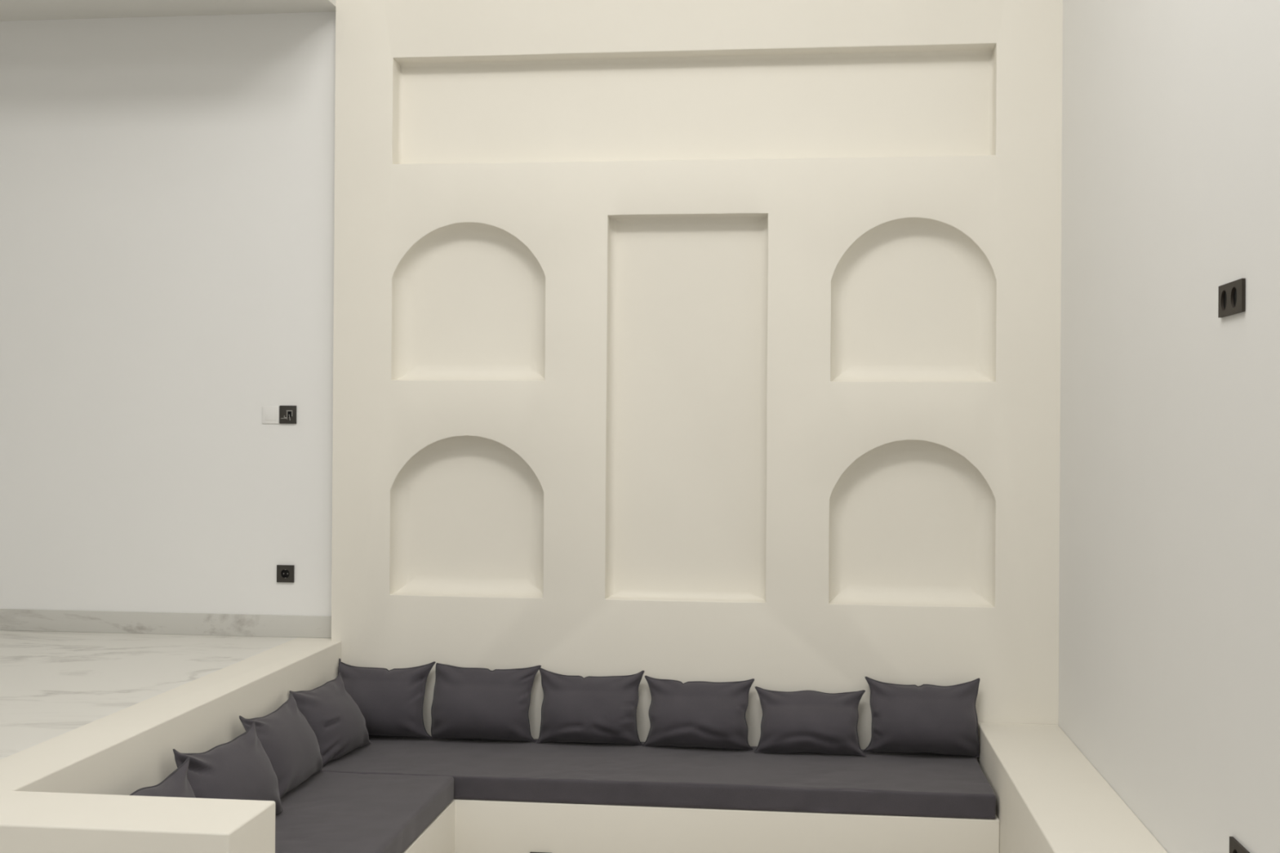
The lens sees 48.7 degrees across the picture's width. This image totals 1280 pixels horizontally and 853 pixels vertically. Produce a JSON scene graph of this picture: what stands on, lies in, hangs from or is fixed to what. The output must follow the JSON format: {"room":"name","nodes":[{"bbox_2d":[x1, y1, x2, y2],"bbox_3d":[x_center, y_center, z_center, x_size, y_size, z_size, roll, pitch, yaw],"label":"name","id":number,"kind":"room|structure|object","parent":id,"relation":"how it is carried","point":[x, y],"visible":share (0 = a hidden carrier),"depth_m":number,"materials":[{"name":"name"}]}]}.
{"room":"living room","nodes":[
{"label":"living room","id":0,"kind":"room"},
{"bbox_2d":[0,630,297,759],"bbox_3d":[-3.855,1.050,5.438,4.302,0.200,2.879,0,0,7],"label":"floor","id":1,"kind":"structure","parent":0,"point":[53,684],"depth_m":5.58,"materials":[{"name":"white stone"}]},
{"bbox_2d":[0,11,335,616],"bbox_3d":[-3.594,-0.456,6.823,4.481,3.120,0.175,0,0,7],"label":"wall","id":2,"kind":"structure","parent":0,"point":[167,183],"depth_m":6.57,"materials":[{"name":"white paint"}]},
{"bbox_2d":[0,608,331,638],"bbox_3d":[-3.615,0.904,6.728,4.480,0.100,0.012,0,0,7],"label":"baseboard","id":3,"kind":"structure","parent":2,"relation":"attached to","point":[15,620],"depth_m":6.56,"materials":[{"name":"stone"}]},
{"bbox_2d":[262,405,279,423],"bbox_3d":[-1.699,-0.054,6.510,0.081,0.082,0.006,0,0,7],"label":"blank plate","id":4,"kind":"object","parent":2,"relation":"attached to","point":[270,414],"visible":1,"depth_m":6.51,"materials":[{"name":"white plastic"}]},
{"bbox_2d":[276,564,294,582],"bbox_3d":[-1.628,0.676,6.499,0.081,0.079,0.008,0,0,7],"label":"wall socket","id":5,"kind":"object","parent":2,"relation":"attached to","point":[285,573],"visible":1,"depth_m":6.50,"materials":[{"name":"grey plastic"}]},
{"bbox_2d":[279,405,296,423],"bbox_3d":[-1.617,-0.054,6.499,0.079,0.083,0.010,0,0,7],"label":"outlet","id":6,"kind":"object","parent":2,"relation":"attached to","point":[287,414],"visible":1,"depth_m":6.50,"materials":[{"name":"grey plastic"}]},
{"bbox_2d":[0,0,335,21],"bbox_3d":[-2.489,-2.764,2.319,7.685,1.697,9.620,0,0,7],"label":"ceiling","id":7,"kind":"structure","parent":0,"point":[10,10],"depth_m":6.45,"materials":[{"name":"paint"}]},
{"bbox_2d":[331,0,1062,759],"bbox_3d":[0.242,-0.822,6.528,3.203,5.330,0.620,0,0,7],"label":"wall","id":8,"kind":"structure","parent":0,"point":[684,341],"depth_m":6.27,"materials":[{"name":"beige paint"}]},
{"bbox_2d":[1057,0,1279,852],"bbox_3d":[1.389,-0.822,1.864,0.150,5.530,9.620,0,0,7],"label":"wall","id":9,"kind":"structure","parent":0,"point":[1169,588],"depth_m":4.16,"materials":[{"name":"white paint"}]},
{"bbox_2d":[1217,278,1245,317],"bbox_3d":[1.507,-0.326,3.605,0.008,0.082,0.200,0,0,7],"label":"wall socket","id":10,"kind":"object","parent":9,"relation":"attached to","point":[1232,295],"visible":1,"depth_m":3.59,"materials":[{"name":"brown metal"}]},
{"bbox_2d":[1229,836,1249,852],"bbox_3d":[1.483,1.078,3.480,0.008,0.082,0.200,0,0,7],"label":"wall socket","id":11,"kind":"object","parent":9,"relation":"attached to","point":[1235,846],"visible":1,"depth_m":3.53,"materials":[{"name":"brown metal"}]},
{"bbox_3d":[-2.535,1.866,2.101,7.705,0.100,9.200,0,0,7],"label":"floor","id":12,"kind":"structure","parent":0,"visible":0},
{"bbox_2d":[0,790,275,852],"bbox_3d":[-3.564,1.381,3.804,5.241,0.863,0.298,0,0,7],"label":"parapet","id":13,"kind":"object","parent":12,"relation":"on","point":[31,822],"visible":1,"depth_m":3.46,"materials":[{"name":"beige paint"}]},
{"bbox_2d":[0,637,341,795],"bbox_3d":[-1.616,1.396,5.108,0.225,0.863,2.741,0,0,7],"label":"wall","id":14,"kind":"structure","parent":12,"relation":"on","point":[126,751],"depth_m":4.74,"materials":[{"name":"beige paint"}]},
{"bbox_2d":[403,799,999,852],"bbox_3d":[-0.110,1.660,4.901,2.817,0.356,2.676,0,0,7],"label":"bench","id":15,"kind":"object","parent":12,"relation":"on","point":[464,826],"visible":0.4,"depth_m":5.49,"materials":[{"name":"beige paint"}]},
{"bbox_2d":[275,772,453,852],"bbox_3d":[-1.195,1.425,4.666,0.711,0.098,1.957,0,0,7],"label":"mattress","id":16,"kind":"object","parent":15,"relation":"on","point":[329,812],"visible":0.66,"depth_m":5.10,"materials":[{"name":"grey fabric"}]},
{"bbox_2d":[128,756,195,798],"bbox_3d":[-1.452,1.213,4.250,0.161,0.320,0.516,0,0,16],"label":"cushion","id":17,"kind":"object","parent":16,"relation":"on","point":[176,784],"visible":0.27,"depth_m":4.38,"materials":[{"name":"grey fabric"}]},
{"bbox_2d":[173,720,283,815],"bbox_3d":[-1.384,1.211,4.816,0.166,0.327,0.523,0,0,16],"label":"cushion","id":18,"kind":"object","parent":16,"relation":"on","point":[240,768],"visible":0.6,"depth_m":4.79,"materials":[{"name":"grey fabric"}]},
{"bbox_2d":[239,690,322,799],"bbox_3d":[-1.352,1.215,5.403,0.171,0.321,0.544,0,0,7],"label":"cushion","id":19,"kind":"object","parent":16,"relation":"on","point":[291,744],"visible":0.79,"depth_m":5.33,"materials":[{"name":"grey fabric"}]},
{"bbox_2d":[319,736,995,819],"bbox_3d":[0.002,1.435,5.876,2.807,0.099,0.717,0,0,7],"label":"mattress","id":20,"kind":"object","parent":15,"relation":"on","point":[900,784],"visible":0.79,"depth_m":5.62,"materials":[{"name":"grey fabric"}]},
{"bbox_2d":[289,672,371,766],"bbox_3d":[-1.284,1.225,5.931,0.198,0.304,0.465,0,0,15],"label":"cushion","id":21,"kind":"object","parent":20,"relation":"on","point":[338,724],"visible":0.82,"depth_m":5.83,"materials":[{"name":"grey fabric"}]},
{"bbox_2d":[337,658,435,739],"bbox_3d":[-1.136,1.211,6.269,0.455,0.335,0.178,0,0,7],"label":"cushion","id":22,"kind":"object","parent":20,"relation":"on","point":[390,703],"visible":0.68,"depth_m":6.22,"materials":[{"name":"grey fabric"}]},
{"bbox_2d":[431,662,541,742],"bbox_3d":[-0.681,1.217,6.216,0.475,0.330,0.179,0,0,7],"label":"cushion","id":23,"kind":"object","parent":20,"relation":"on","point":[468,703],"visible":1,"depth_m":6.18,"materials":[{"name":"grey fabric"}]},
{"bbox_2d":[537,667,644,746],"bbox_3d":[-0.220,1.225,6.162,0.470,0.320,0.180,0,0,7],"label":"cushion","id":24,"kind":"object","parent":20,"relation":"on","point":[575,709],"visible":1,"depth_m":6.12,"materials":[{"name":"grey fabric"}]},
{"bbox_2d":[642,675,754,750],"bbox_3d":[0.250,1.239,6.103,0.481,0.297,0.188,0,0,7],"label":"cushion","id":25,"kind":"object","parent":20,"relation":"on","point":[689,714],"visible":1,"depth_m":6.06,"materials":[{"name":"grey fabric"}]},
{"bbox_2d":[754,686,866,756],"bbox_3d":[0.724,1.259,6.027,0.474,0.264,0.196,0,0,7],"label":"cushion","id":26,"kind":"object","parent":20,"relation":"on","point":[802,722],"visible":1,"depth_m":5.98,"materials":[{"name":"grey fabric"}]},
{"bbox_2d":[863,676,980,757],"bbox_3d":[1.196,1.231,5.994,0.490,0.325,0.188,0,0,7],"label":"cushion","id":27,"kind":"object","parent":20,"relation":"on","point":[925,718],"visible":1,"depth_m":5.95,"materials":[{"name":"grey fabric"}]},
{"bbox_2d":[977,722,1167,852],"bbox_3d":[1.417,1.556,4.361,0.338,0.582,3.399,0,0,7],"label":"ledge","id":28,"kind":"object","parent":12,"relation":"on","point":[1050,798],"visible":0.86,"depth_m":4.94,"materials":[{"name":"beige paint"}]}
]}

